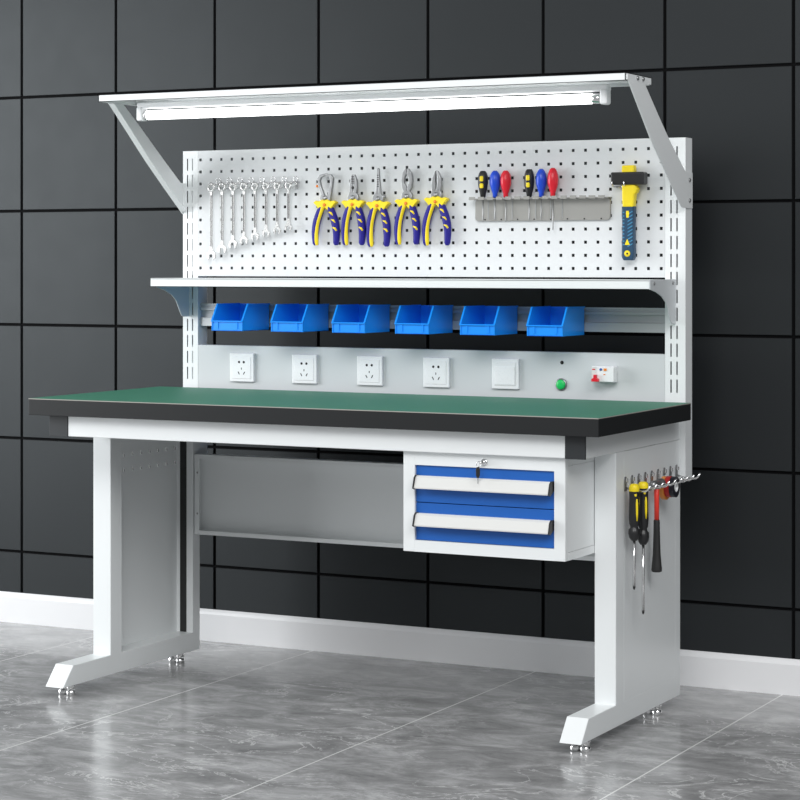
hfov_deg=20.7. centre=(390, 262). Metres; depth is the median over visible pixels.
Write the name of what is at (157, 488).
workbench
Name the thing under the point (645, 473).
hook
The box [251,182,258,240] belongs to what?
wrench
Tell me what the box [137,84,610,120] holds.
tube light
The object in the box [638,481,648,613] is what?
screwdriver
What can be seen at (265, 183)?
wrench
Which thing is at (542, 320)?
storage bin
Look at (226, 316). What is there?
storage bin
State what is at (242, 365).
power socket
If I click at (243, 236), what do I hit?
wrench
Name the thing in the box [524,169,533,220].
screwdriver
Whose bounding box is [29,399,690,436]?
trim
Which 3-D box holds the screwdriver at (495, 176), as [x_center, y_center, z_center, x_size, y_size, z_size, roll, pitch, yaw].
[0.286,-0.185,6.000,0.030,0.134,0.030,0,0,27]
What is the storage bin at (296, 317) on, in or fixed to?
hanging from the workbench
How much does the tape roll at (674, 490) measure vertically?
0.053 m
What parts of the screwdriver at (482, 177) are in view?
handle, blade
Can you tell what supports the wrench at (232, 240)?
hanging from the rack at (297, 181)
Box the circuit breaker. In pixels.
[591,366,616,382]
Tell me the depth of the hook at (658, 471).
5.62 m
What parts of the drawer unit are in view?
handle, handle, drawer, drawer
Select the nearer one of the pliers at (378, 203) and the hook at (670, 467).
the hook at (670, 467)
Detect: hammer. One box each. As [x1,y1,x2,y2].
[611,165,646,259]
[649,478,665,571]
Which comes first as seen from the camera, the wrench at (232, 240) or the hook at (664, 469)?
the hook at (664, 469)
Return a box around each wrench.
[206,183,215,259]
[217,183,226,253]
[228,183,237,248]
[240,182,247,244]
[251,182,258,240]
[262,182,269,236]
[273,182,280,233]
[284,182,291,230]
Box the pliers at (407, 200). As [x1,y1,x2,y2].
[394,169,420,244]
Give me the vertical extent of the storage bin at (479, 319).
0.077 m
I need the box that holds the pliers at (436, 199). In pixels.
[422,171,450,245]
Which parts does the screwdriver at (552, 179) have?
handle, blade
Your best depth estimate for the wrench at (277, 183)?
6.32 m
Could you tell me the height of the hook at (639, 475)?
0.037 m
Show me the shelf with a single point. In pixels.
(162, 283)
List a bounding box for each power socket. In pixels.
[230,353,254,381]
[292,354,317,383]
[357,356,382,385]
[423,357,449,387]
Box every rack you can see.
[208,176,299,190]
[469,195,611,220]
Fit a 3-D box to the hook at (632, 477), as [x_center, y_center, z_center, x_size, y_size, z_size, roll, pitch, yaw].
[0.631,0.547,5.449,0.068,0.037,0.017,0,0,27]
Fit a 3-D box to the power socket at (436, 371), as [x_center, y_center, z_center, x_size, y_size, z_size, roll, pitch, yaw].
[0.128,0.305,6.102,0.081,0.083,0.011,0,0,27]
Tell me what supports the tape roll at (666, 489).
hanging from the hook at (658, 471)
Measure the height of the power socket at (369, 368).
0.083 m
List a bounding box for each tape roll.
[659,476,668,499]
[664,476,671,496]
[669,476,679,496]
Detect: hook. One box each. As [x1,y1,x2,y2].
[611,181,625,187]
[624,477,650,492]
[631,475,656,490]
[637,474,663,488]
[644,472,670,487]
[650,471,676,485]
[657,469,682,483]
[663,468,688,482]
[669,466,694,480]
[675,465,700,479]
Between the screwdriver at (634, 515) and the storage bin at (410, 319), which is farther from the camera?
the storage bin at (410, 319)
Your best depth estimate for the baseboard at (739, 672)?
6.41 m
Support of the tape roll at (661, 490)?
hanging from the hook at (658, 471)
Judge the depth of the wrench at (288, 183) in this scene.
6.30 m
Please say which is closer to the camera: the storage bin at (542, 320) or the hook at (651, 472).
the hook at (651, 472)
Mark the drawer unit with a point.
(519, 507)
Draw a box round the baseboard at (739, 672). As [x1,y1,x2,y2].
[0,591,799,695]
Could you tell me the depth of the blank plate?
6.00 m
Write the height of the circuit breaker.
0.044 m
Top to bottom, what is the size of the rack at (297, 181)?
0.038 m
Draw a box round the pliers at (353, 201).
[341,175,365,244]
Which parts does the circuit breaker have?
lever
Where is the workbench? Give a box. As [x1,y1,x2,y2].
[29,72,692,751]
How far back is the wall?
6.49 m
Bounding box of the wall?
[0,0,799,658]
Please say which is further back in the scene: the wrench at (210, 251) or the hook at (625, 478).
the wrench at (210, 251)
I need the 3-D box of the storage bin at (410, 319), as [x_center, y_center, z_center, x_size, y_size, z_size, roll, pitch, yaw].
[0.092,0.155,6.048,0.106,0.077,0.154,0,0,27]
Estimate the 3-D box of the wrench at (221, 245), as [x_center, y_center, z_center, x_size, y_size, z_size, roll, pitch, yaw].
[-0.491,-0.131,6.403,0.030,0.208,0.008,0,0,27]
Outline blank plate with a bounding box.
[492,358,519,388]
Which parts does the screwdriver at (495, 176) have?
handle, blade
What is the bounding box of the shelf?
[151,278,660,289]
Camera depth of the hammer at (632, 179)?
5.81 m
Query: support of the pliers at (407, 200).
hanging from the workbench
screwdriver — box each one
[478,171,487,220]
[490,171,499,218]
[500,170,510,221]
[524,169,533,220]
[536,169,546,218]
[547,168,557,229]
[628,484,639,589]
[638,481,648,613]
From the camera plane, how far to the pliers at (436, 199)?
6.08 m
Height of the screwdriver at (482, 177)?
0.140 m
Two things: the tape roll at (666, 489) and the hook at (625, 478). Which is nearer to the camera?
the hook at (625, 478)
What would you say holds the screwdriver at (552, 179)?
in the rack at (582, 207)
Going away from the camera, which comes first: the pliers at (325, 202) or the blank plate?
the blank plate
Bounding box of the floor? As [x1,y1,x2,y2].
[0,622,799,799]
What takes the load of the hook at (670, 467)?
attached to the workbench
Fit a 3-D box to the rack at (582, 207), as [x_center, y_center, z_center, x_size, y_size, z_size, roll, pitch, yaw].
[0.403,-0.148,5.945,0.408,0.066,0.034,0,0,27]
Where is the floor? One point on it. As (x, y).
(230, 721)
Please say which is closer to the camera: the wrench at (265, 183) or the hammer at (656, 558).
the hammer at (656, 558)
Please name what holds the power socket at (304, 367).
attached to the workbench
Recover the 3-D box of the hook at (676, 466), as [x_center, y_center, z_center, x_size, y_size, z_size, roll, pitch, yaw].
[0.779,0.547,5.732,0.068,0.037,0.017,0,0,27]
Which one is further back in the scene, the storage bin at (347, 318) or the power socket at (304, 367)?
the power socket at (304, 367)
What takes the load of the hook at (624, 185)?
attached to the workbench
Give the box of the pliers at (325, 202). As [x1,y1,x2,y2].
[312,173,339,244]
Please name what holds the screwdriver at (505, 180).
in the rack at (582, 207)
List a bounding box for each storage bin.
[211,303,269,330]
[270,303,328,331]
[331,304,389,332]
[394,305,452,333]
[459,305,517,334]
[526,306,584,335]
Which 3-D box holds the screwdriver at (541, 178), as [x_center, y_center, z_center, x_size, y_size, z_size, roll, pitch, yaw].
[0.408,-0.186,5.936,0.030,0.136,0.030,0,0,27]
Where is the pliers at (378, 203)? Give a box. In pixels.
[366,168,390,246]
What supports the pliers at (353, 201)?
hanging from the workbench

